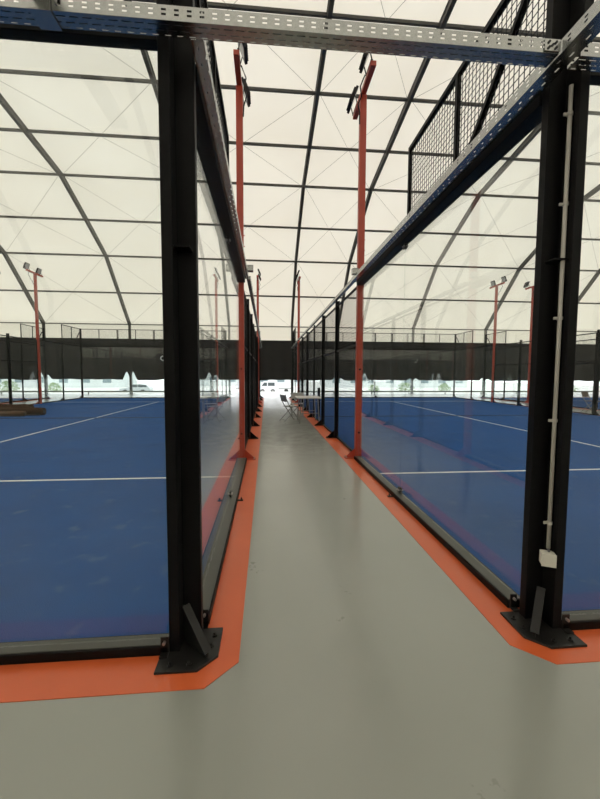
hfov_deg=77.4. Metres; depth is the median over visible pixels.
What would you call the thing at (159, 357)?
sign
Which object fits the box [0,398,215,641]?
turf
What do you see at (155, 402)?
court lines
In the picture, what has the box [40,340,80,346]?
glass wall
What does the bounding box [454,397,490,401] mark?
base rail
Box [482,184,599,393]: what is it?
arch
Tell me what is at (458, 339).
mesh panel
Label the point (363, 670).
floor
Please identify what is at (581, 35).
cable tray
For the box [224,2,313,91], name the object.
cable
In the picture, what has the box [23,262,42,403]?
light pole
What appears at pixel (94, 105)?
ceiling
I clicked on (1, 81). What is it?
cable
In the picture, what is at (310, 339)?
mesh panel
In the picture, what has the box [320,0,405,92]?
cable
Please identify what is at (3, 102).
arch
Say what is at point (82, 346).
glass wall
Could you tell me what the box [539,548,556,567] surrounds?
junction box
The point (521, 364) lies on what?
mesh panel
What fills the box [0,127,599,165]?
roof purlin
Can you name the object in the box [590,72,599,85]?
glass wall
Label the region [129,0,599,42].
roof purlin
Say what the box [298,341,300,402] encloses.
mesh panel
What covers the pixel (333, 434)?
fence post
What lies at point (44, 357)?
fence post
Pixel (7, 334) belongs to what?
fence post
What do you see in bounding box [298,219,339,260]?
cable
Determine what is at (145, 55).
arch
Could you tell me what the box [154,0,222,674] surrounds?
post
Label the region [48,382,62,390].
shrub
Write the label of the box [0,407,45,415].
roll
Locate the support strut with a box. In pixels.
[27,0,62,30]
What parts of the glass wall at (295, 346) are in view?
glass pane, glass pane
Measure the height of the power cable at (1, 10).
0.021 m
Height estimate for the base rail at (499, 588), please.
0.050 m
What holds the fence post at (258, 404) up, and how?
on the floor border stripe at (129, 675)
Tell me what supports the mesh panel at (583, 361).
attached to the fence post at (598, 330)
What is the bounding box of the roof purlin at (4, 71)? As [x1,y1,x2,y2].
[0,69,599,115]
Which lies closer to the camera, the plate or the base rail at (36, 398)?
the plate
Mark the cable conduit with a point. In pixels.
(569, 114)
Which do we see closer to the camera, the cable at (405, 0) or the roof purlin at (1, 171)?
the cable at (405, 0)
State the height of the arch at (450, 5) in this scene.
12.260 m
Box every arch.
[0,93,132,393]
[0,245,47,393]
[124,0,213,393]
[291,0,334,391]
[340,0,456,309]
[409,123,540,393]
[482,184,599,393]
[578,269,599,302]
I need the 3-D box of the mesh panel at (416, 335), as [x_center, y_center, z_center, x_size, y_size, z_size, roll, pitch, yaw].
[6.534,-3.542,22.640,1.970,0.900,0.032,0,4,-5]
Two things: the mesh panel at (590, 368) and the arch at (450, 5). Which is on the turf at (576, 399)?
the mesh panel at (590, 368)
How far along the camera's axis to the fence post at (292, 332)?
22.09 m
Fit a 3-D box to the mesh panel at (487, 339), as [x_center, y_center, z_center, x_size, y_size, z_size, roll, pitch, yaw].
[11.557,-3.490,22.095,0.035,0.890,1.900,0,4,-5]
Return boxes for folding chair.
[279,394,298,421]
[290,392,303,416]
[581,391,599,411]
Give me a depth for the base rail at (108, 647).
1.86 m
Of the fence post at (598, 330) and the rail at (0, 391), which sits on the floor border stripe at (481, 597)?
the fence post at (598, 330)
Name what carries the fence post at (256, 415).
on the floor border stripe at (129, 675)
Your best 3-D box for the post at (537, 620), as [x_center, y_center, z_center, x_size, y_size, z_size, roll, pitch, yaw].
[1.351,-0.713,1.970,0.288,4.000,0.332,0,4,-5]
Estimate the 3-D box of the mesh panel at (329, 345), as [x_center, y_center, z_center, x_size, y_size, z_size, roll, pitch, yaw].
[0.726,-0.675,9.266,0.032,2.900,1.910,0,4,-5]
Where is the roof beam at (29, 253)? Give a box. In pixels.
[0,252,598,271]
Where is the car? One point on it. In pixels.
(136, 387)
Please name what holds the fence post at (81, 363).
on the floor border stripe at (129, 675)
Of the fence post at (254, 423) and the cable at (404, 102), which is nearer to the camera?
the fence post at (254, 423)
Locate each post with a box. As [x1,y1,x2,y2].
[6,333,12,403]
[20,341,27,400]
[43,328,48,397]
[61,342,64,400]
[79,329,83,397]
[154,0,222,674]
[245,299,257,438]
[251,314,259,425]
[253,324,260,417]
[255,331,261,411]
[257,337,261,406]
[289,332,292,397]
[299,337,303,406]
[304,332,308,409]
[307,325,314,416]
[315,315,325,425]
[326,301,339,437]
[373,334,376,396]
[453,334,456,397]
[470,346,473,399]
[480,334,486,397]
[500,0,593,648]
[500,347,506,399]
[517,340,521,405]
[592,329,599,415]
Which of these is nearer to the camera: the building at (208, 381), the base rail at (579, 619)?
the base rail at (579, 619)
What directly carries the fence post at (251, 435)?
on the floor border stripe at (129, 675)
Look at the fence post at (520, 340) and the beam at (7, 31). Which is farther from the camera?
the fence post at (520, 340)
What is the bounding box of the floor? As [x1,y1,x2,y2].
[0,394,599,798]
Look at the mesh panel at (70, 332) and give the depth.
19.99 m
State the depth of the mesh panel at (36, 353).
16.25 m
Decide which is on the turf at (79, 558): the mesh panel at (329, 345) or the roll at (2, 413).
the roll at (2, 413)
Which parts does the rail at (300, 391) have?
rail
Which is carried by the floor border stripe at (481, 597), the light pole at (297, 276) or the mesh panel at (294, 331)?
the light pole at (297, 276)
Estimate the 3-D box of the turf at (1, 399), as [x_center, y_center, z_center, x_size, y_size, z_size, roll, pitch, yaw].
[-18.334,0.625,10.530,9.950,0.009,20.250,0,4,-5]
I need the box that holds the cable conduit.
[543,84,573,548]
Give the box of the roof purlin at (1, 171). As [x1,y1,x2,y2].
[0,170,599,201]
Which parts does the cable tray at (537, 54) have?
rail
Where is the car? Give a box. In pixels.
[119,384,152,390]
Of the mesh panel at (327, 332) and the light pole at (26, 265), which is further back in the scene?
the mesh panel at (327, 332)
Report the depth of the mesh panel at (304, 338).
15.58 m
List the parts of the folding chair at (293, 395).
backrest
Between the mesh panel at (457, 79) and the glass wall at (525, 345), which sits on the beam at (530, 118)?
the mesh panel at (457, 79)
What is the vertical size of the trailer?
1.450 m
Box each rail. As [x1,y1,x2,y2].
[0,391,215,393]
[0,398,46,403]
[0,633,168,664]
[42,398,79,402]
[84,397,215,397]
[203,458,246,623]
[300,391,599,393]
[325,397,452,397]
[354,456,519,607]
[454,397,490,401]
[561,609,599,629]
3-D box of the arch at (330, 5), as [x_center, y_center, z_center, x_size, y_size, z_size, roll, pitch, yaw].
[1.218,-5.152,6.400,0.300,12.260,40.660,0,4,-5]
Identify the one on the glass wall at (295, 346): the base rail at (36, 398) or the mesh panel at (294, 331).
the mesh panel at (294, 331)
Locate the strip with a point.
(449, 415)
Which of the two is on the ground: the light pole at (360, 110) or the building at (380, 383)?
the building at (380, 383)
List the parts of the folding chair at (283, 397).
backrest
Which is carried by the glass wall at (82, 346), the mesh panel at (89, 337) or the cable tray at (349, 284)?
the mesh panel at (89, 337)
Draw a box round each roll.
[0,404,33,407]
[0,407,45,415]
[0,411,25,416]
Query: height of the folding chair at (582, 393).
0.831 m
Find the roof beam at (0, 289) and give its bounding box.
[0,289,599,303]
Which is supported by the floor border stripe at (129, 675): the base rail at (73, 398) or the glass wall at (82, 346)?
the base rail at (73, 398)
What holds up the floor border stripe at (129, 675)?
on the floor
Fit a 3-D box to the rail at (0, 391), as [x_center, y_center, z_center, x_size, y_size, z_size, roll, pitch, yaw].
[-15.528,-0.475,25.301,25.550,0.240,0.060,0,4,-5]
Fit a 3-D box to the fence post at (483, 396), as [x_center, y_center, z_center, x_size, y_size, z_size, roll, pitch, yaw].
[11.381,-2.059,23.172,0.295,3.908,0.110,0,4,-5]
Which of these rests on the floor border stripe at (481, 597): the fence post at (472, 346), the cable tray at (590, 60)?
the fence post at (472, 346)
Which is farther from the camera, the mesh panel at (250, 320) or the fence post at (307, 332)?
the fence post at (307, 332)
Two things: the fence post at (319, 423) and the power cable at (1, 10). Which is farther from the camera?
the fence post at (319, 423)
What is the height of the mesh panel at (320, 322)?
2.900 m
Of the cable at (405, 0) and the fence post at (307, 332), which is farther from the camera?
the fence post at (307, 332)
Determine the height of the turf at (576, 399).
0.009 m
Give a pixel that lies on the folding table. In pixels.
(297, 397)
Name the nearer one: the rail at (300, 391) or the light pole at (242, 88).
the light pole at (242, 88)
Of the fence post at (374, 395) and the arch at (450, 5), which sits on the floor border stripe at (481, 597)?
the fence post at (374, 395)
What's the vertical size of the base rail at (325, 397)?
0.050 m
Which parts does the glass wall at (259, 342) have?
glass pane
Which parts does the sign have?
panel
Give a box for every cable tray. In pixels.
[0,0,558,67]
[190,39,248,278]
[247,276,261,347]
[290,280,354,347]
[351,0,599,281]
[567,43,599,71]
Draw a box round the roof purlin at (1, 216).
[0,215,599,240]
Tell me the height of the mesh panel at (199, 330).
0.900 m
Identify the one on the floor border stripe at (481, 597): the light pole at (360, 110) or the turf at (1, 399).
the light pole at (360, 110)
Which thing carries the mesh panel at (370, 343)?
on the glass wall at (300, 348)
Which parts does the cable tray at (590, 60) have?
rail, rail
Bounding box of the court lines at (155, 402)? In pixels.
[0,402,214,481]
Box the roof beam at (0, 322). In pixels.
[0,322,596,331]
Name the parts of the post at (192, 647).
corner bracket, plate, corner bracket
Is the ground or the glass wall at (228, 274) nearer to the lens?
the glass wall at (228, 274)
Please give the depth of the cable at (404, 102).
15.35 m
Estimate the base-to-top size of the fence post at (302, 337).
3.008 m
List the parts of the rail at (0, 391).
rail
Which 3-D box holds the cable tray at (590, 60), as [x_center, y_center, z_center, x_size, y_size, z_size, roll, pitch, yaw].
[2.311,-1.651,1.885,2.000,0.062,0.082,0,4,-5]
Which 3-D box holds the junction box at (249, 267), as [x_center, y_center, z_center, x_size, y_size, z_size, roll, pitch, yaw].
[-0.756,-1.990,5.694,0.094,0.088,0.104,0,4,-5]
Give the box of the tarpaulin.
[0,337,599,380]
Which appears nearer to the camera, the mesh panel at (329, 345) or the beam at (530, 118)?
the beam at (530, 118)
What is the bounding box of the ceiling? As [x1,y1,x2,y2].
[0,0,599,343]
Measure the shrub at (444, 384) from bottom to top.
1.792 m
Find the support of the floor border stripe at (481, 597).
on the floor
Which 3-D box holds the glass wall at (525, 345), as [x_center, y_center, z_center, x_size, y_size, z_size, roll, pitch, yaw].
[11.612,-1.477,21.235,0.090,2.900,3.850,0,4,-5]
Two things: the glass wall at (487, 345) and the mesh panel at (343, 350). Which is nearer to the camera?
the mesh panel at (343, 350)
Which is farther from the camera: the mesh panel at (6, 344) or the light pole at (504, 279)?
the light pole at (504, 279)
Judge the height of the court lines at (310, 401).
0.002 m
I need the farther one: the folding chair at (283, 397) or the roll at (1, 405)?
the roll at (1, 405)
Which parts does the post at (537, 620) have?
corner bracket, plate, corner bracket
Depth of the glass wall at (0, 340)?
18.82 m
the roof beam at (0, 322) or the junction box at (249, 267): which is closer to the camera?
the junction box at (249, 267)
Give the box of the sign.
[156,347,163,362]
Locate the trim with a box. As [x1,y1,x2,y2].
[478,397,599,410]
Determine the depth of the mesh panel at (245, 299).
7.71 m
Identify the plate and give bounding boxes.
[544,38,560,51]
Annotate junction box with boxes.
[247,265,252,271]
[351,268,358,274]
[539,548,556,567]
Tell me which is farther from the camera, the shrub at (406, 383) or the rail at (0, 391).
the shrub at (406, 383)
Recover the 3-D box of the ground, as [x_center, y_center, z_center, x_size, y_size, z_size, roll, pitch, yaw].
[-5.790,-4.096,93.241,185.000,1.580,133.100,0,4,-5]
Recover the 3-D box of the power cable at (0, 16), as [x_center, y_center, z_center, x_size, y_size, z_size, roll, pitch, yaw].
[-0.770,-1.628,1.621,3.940,0.021,0.023,0,4,-5]
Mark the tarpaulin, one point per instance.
(99, 363)
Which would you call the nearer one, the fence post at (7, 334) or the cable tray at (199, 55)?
the cable tray at (199, 55)
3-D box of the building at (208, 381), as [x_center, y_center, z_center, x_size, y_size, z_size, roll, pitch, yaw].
[-15.911,-6.942,99.743,34.400,6.300,10.400,0,4,-5]
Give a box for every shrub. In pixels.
[0,381,19,390]
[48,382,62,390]
[366,385,378,390]
[396,382,414,390]
[437,383,450,390]
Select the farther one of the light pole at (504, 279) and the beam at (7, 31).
the light pole at (504, 279)
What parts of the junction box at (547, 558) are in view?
lid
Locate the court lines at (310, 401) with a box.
[310,401,599,473]
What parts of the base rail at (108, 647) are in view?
sill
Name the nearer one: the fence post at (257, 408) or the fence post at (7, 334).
the fence post at (257, 408)
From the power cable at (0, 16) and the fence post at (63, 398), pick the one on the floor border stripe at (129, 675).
the fence post at (63, 398)
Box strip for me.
[325,415,516,416]
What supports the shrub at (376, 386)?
on the ground
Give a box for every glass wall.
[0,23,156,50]
[0,340,44,345]
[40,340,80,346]
[82,346,214,347]
[195,64,244,556]
[259,342,260,397]
[292,342,297,400]
[300,348,453,350]
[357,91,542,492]
[455,345,492,350]
[485,345,527,398]
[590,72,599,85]
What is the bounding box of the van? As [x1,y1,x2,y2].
[260,381,275,391]
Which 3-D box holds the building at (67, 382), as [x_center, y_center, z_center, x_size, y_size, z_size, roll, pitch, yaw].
[-59.759,-6.613,84.792,40.400,7.300,12.400,0,4,-5]
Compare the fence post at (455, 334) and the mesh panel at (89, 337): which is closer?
the mesh panel at (89, 337)
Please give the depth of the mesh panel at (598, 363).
13.06 m
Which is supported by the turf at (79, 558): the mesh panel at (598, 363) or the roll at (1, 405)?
the roll at (1, 405)
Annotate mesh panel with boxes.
[0,334,10,403]
[9,336,39,404]
[20,324,43,343]
[61,324,80,344]
[81,329,117,344]
[117,329,153,345]
[154,330,162,345]
[195,0,229,196]
[199,330,214,345]
[244,291,247,448]
[249,310,251,430]
[253,325,253,419]
[254,329,255,411]
[293,328,295,343]
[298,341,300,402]
[302,336,305,407]
[307,329,312,415]
[313,320,321,421]
[322,308,334,432]
[327,332,355,347]
[336,286,356,450]
[363,333,391,347]
[392,333,423,348]
[407,0,546,222]
[424,334,454,348]
[455,331,472,348]
[486,331,506,348]
[493,342,519,404]
[519,341,530,406]
[572,332,596,414]
[573,339,595,408]
[595,332,599,415]
[596,357,599,409]
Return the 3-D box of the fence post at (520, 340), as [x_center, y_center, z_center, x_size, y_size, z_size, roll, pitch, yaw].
[10.119,-1.203,17.111,0.295,3.008,0.110,0,4,-5]
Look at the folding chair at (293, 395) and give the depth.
12.56 m
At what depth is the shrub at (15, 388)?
48.80 m
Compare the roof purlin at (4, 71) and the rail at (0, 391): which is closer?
the roof purlin at (4, 71)
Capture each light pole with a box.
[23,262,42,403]
[233,43,255,459]
[257,269,262,402]
[294,270,300,402]
[344,53,375,458]
[489,276,506,402]
[523,281,533,402]
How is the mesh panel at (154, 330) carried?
on the glass wall at (82, 346)
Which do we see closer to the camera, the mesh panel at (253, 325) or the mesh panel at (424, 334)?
the mesh panel at (253, 325)
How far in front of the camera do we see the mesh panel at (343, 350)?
7.44 m
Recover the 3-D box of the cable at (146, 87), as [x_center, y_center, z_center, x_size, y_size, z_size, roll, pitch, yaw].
[-7.901,-10.453,14.797,7.294,0.800,0.021,3,5,37]
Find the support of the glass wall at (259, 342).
attached to the light pole at (259, 273)
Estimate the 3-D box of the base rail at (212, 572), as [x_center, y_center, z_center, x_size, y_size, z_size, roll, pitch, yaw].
[-0.745,1.110,4.116,0.110,0.050,4.038,0,4,-5]
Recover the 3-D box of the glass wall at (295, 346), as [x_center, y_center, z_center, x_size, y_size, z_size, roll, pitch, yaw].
[-0.271,-1.454,20.178,0.090,2.900,3.850,0,4,-5]
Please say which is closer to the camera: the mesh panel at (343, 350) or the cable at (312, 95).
the mesh panel at (343, 350)
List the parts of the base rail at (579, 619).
sill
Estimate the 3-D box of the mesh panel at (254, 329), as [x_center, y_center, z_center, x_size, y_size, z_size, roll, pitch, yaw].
[-1.581,-0.942,13.068,0.032,2.900,1.910,0,4,-5]
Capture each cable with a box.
[0,16,542,61]
[1,10,547,56]
[1,81,157,166]
[63,87,146,173]
[199,95,312,172]
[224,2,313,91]
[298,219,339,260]
[306,102,404,185]
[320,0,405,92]
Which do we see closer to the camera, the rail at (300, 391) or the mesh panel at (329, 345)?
the mesh panel at (329, 345)
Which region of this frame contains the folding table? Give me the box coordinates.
[295,396,320,423]
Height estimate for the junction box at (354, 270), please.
0.088 m
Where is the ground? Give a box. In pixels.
[0,381,599,393]
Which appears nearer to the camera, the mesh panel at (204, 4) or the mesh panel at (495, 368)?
the mesh panel at (204, 4)
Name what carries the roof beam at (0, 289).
attached to the arch at (8, 260)
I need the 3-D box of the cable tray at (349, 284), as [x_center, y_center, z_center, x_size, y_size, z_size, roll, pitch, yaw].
[0.170,-2.482,14.014,0.064,0.055,15.900,0,4,-5]
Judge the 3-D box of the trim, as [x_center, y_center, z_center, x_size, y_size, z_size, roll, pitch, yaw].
[17.314,0.562,13.713,10.520,0.003,20.865,0,4,-5]
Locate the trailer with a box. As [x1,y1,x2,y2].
[278,384,290,391]
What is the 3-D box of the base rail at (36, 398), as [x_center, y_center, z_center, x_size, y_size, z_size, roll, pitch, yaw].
[-14.053,0.046,19.053,0.110,0.050,3.750,0,4,-5]
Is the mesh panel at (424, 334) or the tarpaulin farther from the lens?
the tarpaulin
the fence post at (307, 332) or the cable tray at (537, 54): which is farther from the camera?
the fence post at (307, 332)
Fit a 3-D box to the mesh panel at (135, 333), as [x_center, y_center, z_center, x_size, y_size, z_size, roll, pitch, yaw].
[-9.314,-3.512,21.230,1.970,0.900,0.032,0,4,-5]
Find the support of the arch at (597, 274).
on the floor
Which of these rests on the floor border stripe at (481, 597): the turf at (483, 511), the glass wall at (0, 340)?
the turf at (483, 511)
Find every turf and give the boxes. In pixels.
[0,398,34,401]
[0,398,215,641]
[304,398,599,610]
[500,397,599,408]
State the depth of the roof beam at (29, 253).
22.67 m
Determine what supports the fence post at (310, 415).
on the floor border stripe at (481, 597)
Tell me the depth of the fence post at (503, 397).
21.25 m
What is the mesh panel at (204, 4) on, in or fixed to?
on the glass wall at (228, 274)
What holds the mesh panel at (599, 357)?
attached to the fence post
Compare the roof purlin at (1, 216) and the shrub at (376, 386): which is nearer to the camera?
the roof purlin at (1, 216)
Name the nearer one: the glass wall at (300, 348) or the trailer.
the glass wall at (300, 348)
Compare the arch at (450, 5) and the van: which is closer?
the arch at (450, 5)
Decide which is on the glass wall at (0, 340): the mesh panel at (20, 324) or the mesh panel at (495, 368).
the mesh panel at (20, 324)
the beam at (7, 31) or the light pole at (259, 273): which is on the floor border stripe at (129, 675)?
the light pole at (259, 273)
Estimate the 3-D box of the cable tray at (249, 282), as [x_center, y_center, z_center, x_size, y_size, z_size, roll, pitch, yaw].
[-1.524,-2.478,13.864,0.064,0.055,15.900,0,4,-5]
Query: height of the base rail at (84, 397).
0.050 m
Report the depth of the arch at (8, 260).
22.86 m
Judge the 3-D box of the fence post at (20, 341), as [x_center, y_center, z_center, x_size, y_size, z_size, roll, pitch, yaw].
[-14.001,-1.428,18.972,0.295,3.008,0.110,0,4,-5]
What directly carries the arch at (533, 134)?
on the floor
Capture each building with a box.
[0,372,136,386]
[200,372,305,385]
[320,378,466,386]
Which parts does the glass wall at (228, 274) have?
glass pane, glass pane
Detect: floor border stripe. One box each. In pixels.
[0,398,263,702]
[289,398,599,664]
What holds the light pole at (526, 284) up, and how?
on the trim

